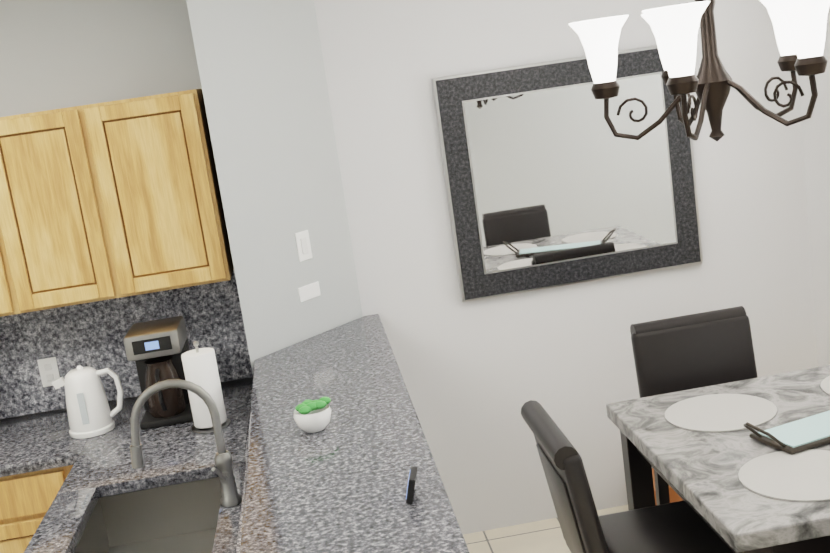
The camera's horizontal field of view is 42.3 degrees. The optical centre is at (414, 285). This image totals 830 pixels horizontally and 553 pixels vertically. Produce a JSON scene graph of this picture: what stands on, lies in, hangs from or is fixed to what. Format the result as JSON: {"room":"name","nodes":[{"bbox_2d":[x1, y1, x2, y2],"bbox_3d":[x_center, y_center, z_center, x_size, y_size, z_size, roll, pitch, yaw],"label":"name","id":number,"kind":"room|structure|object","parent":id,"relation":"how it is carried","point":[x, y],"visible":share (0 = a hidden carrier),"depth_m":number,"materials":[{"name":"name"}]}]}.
{"room":"kitchen dining area","nodes":[
{"label":"kitchen dining area","id":0,"kind":"room"},
{"bbox_2d":[0,0,201,116],"bbox_3d":[-2.371,0.162,4.402,3.290,2.800,0.210,-9,12,-5],"label":"wall","id":1,"kind":"structure","parent":0,"point":[57,54],"depth_m":4.22,"materials":[{"name":"grey paint"}]},
{"bbox_2d":[0,149,35,316],"bbox_3d":[-1.724,-0.249,4.117,0.446,0.730,0.338,-9,12,-5],"label":"upper cabinet","id":2,"kind":"object","parent":1,"relation":"attached to","point":[16,297],"depth_m":4.01,"materials":[{"name":"brown wood"}]},
{"bbox_2d":[0,103,139,310],"bbox_3d":[-1.383,-0.304,4.146,0.514,0.730,0.338,-9,12,-5],"label":"upper cabinet","id":3,"kind":"object","parent":1,"relation":"attached to","point":[109,200],"depth_m":3.99,"materials":[{"name":"brown wood"}]},
{"bbox_2d":[0,270,252,418],"bbox_3d":[-2.080,0.375,4.355,2.788,0.472,0.022,-9,12,-5],"label":"backsplash","id":4,"kind":"structure","parent":1,"relation":"attached to","point":[89,334],"depth_m":4.41,"materials":[{"name":"stone"}]},
{"bbox_2d":[37,357,59,386],"bbox_3d":[-1.501,0.356,4.402,0.075,0.118,0.008,-9,12,-5],"label":"outlet","id":5,"kind":"object","parent":4,"relation":"attached to","point":[49,371],"visible":0.96,"depth_m":4.40,"materials":[{"name":"white plastic"}]},
{"bbox_2d":[100,89,233,293],"bbox_3d":[-1.020,-0.362,4.177,0.491,0.730,0.338,-9,12,-5],"label":"upper cabinet","id":6,"kind":"object","parent":1,"relation":"attached to","point":[163,160],"depth_m":4.03,"materials":[{"name":"brown wood"}]},
{"bbox_2d":[186,0,362,372],"bbox_3d":[-0.491,-0.104,4.380,0.490,2.800,0.580,-9,12,-5],"label":"wall","id":7,"kind":"structure","parent":0,"point":[260,63],"depth_m":4.23,"materials":[{"name":"grey paint"}]},
{"bbox_2d":[295,230,312,261],"bbox_3d":[-0.451,-0.160,4.348,0.009,0.118,0.075,1,15,39],"label":"light switch","id":8,"kind":"object","parent":7,"relation":"attached to","point":[303,245],"visible":1,"depth_m":4.34,"materials":[{"name":"white plastic"}]},
{"bbox_2d":[298,281,320,302],"bbox_3d":[-0.431,0.027,4.380,0.006,0.060,0.120,1,15,39],"label":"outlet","id":9,"kind":"object","parent":7,"relation":"attached to","point":[308,292],"visible":1,"depth_m":4.38,"materials":[{"name":"white plastic"}]},
{"bbox_2d":[463,505,628,552],"bbox_3d":[1.808,1.431,2.570,10.900,0.100,6.800,-9,12,-5],"label":"floor","id":10,"kind":"structure","parent":0,"point":[544,536],"depth_m":4.77,"materials":[{"name":"tile"}]},
{"bbox_2d":[0,465,72,552],"bbox_3d":[-1.481,1.062,4.218,0.516,0.880,0.617,-9,12,-5],"label":"base cabinet","id":11,"kind":"object","parent":10,"relation":"on","point":[26,500],"depth_m":3.85,"materials":[{"name":"brown wood"}]},
{"bbox_2d":[0,408,75,476],"bbox_3d":[-1.529,0.608,4.129,0.560,0.040,0.670,-9,12,-5],"label":"countertop","id":12,"kind":"structure","parent":11,"relation":"on","point":[34,442],"depth_m":4.03,"materials":[{"name":"stone"}]},
{"bbox_2d":[24,377,252,552],"bbox_3d":[-0.780,0.781,3.219,0.670,0.225,2.680,-9,12,-5],"label":"countertop","id":13,"kind":"structure","parent":11,"relation":"on","point":[108,498],"depth_m":3.51,"materials":[{"name":"stone"}]},
{"bbox_2d":[52,365,122,438],"bbox_3d":[-1.227,0.424,4.046,0.254,0.260,0.168,-9,12,-5],"label":"kettle","id":14,"kind":"object","parent":13,"relation":"on","point":[90,413],"visible":0.98,"depth_m":3.99,"materials":[{"name":"white plastic"}]},
{"bbox_2d":[123,316,192,429],"bbox_3d":[-0.958,0.331,4.066,0.200,0.358,0.286,-9,12,-5],"label":"coffee maker","id":15,"kind":"object","parent":13,"relation":"on","point":[155,350],"visible":0.79,"depth_m":3.99,"materials":[{"name":"black plastic"}]},
{"bbox_2d":[130,379,241,506],"bbox_3d":[-0.677,0.472,3.076,0.293,0.400,0.141,-9,12,-5],"label":"faucet","id":16,"kind":"object","parent":13,"relation":"on","point":[224,472],"visible":1,"depth_m":3.09,"materials":[{"name":"silver metal"}]},
{"bbox_2d":[181,341,230,433],"bbox_3d":[-0.765,0.357,3.882,0.144,0.326,0.144,-9,12,-5],"label":"paper towel","id":17,"kind":"object","parent":13,"relation":"on","point":[200,367],"visible":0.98,"depth_m":3.84,"materials":[{"name":"white paper"}]},
{"bbox_2d":[521,400,732,552],"bbox_3d":[0.679,0.869,3.132,0.546,1.082,0.440,-9,12,-5],"label":"chair","id":18,"kind":"object","parent":10,"relation":"on","point":[679,527],"visible":0.9,"depth_m":3.04,"materials":[{"name":"black leather"}]},
{"bbox_2d":[652,468,682,504],"bbox_3d":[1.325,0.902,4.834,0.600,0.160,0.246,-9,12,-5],"label":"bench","id":19,"kind":"object","parent":10,"relation":"on","point":[674,496],"depth_m":4.69,"materials":[{"name":"brown wood"}]},
{"bbox_2d":[630,306,757,504],"bbox_3d":[1.095,0.677,3.777,0.440,1.082,0.546,-9,12,-5],"label":"chair","id":20,"kind":"object","parent":10,"relation":"on","point":[693,351],"visible":0.29,"depth_m":3.88,"materials":[{"name":"black leather"}]},
{"bbox_2d":[606,365,829,552],"bbox_3d":[1.289,0.853,3.205,1.070,0.915,1.070,-9,12,-5],"label":"dining table","id":21,"kind":"object","parent":10,"relation":"on","point":[698,471],"visible":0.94,"depth_m":3.06,"materials":[{"name":"stone"}]},
{"bbox_2d":[665,376,829,501],"bbox_3d":[1.234,0.361,3.095,0.860,0.095,0.890,-9,12,-5],"label":"decor","id":22,"kind":"object","parent":21,"relation":"on","point":[796,468],"visible":1,"depth_m":3.01,"materials":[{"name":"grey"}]},
{"bbox_2d":[314,0,817,534],"bbox_3d":[0.723,-0.345,4.704,2.030,2.800,0.173,-9,12,-5],"label":"wall","id":23,"kind":"structure","parent":0,"point":[476,374],"depth_m":4.64,"materials":[{"name":"white paint"}]},
{"bbox_2d":[798,6,829,366],"bbox_3d":[1.954,-0.516,4.673,0.440,2.800,0.450,-9,12,-5],"label":"wall","id":24,"kind":"structure","parent":0,"point":[816,136],"depth_m":4.73,"materials":[{"name":"white paint"}]},
{"bbox_3d":[-0.389,1.039,3.166,0.597,1.038,2.495,-9,12,-5],"label":"wall","id":25,"kind":"structure","parent":0,"visible":0},
{"bbox_2d":[236,462,246,552],"bbox_3d":[-0.472,0.584,3.116,0.021,0.112,2.166,-9,12,-5],"label":"backsplash","id":26,"kind":"structure","parent":25,"relation":"attached to","point":[239,535],"depth_m":2.71,"materials":[{"name":"stone"}]},
{"bbox_2d":[240,314,469,552],"bbox_3d":[-0.395,0.466,3.240,0.814,0.042,2.817,-9,12,-5],"label":"bar","id":27,"kind":"object","parent":25,"relation":"on","point":[338,483],"visible":1,"depth_m":2.93,"materials":[{"name":"stone"}]},
{"bbox_2d":[293,397,331,432],"bbox_3d":[-0.305,0.389,3.214,0.120,0.090,0.116,-9,12,-5],"label":"potted plant","id":28,"kind":"object","parent":27,"relation":"on","point":[311,416],"visible":1,"depth_m":3.18,"materials":[{"name":"white ceramic"}]},
{"bbox_2d":[406,466,416,503],"bbox_3d":[-0.008,0.486,2.610,0.030,0.062,0.090,-7,12,5],"label":"smart display","id":29,"kind":"object","parent":27,"relation":"on","point":[411,485],"visible":1,"depth_m":2.57,"materials":[{"name":"black plastic"}]},
{"bbox_3d":[1.402,-1.382,1.993,10.900,0.100,6.800,-9,12,-5],"label":"ceiling","id":30,"kind":"structure","parent":0,"visible":0},
{"bbox_2d":[568,0,829,140],"bbox_3d":[0.713,-0.863,2.713,0.670,0.999,0.642,-9,12,-5],"label":"chandelier","id":31,"kind":"object","parent":30,"relation":"hanging from","point":[799,26],"visible":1,"depth_m":2.71,"materials":[{"name":"white glass"}]}
]}

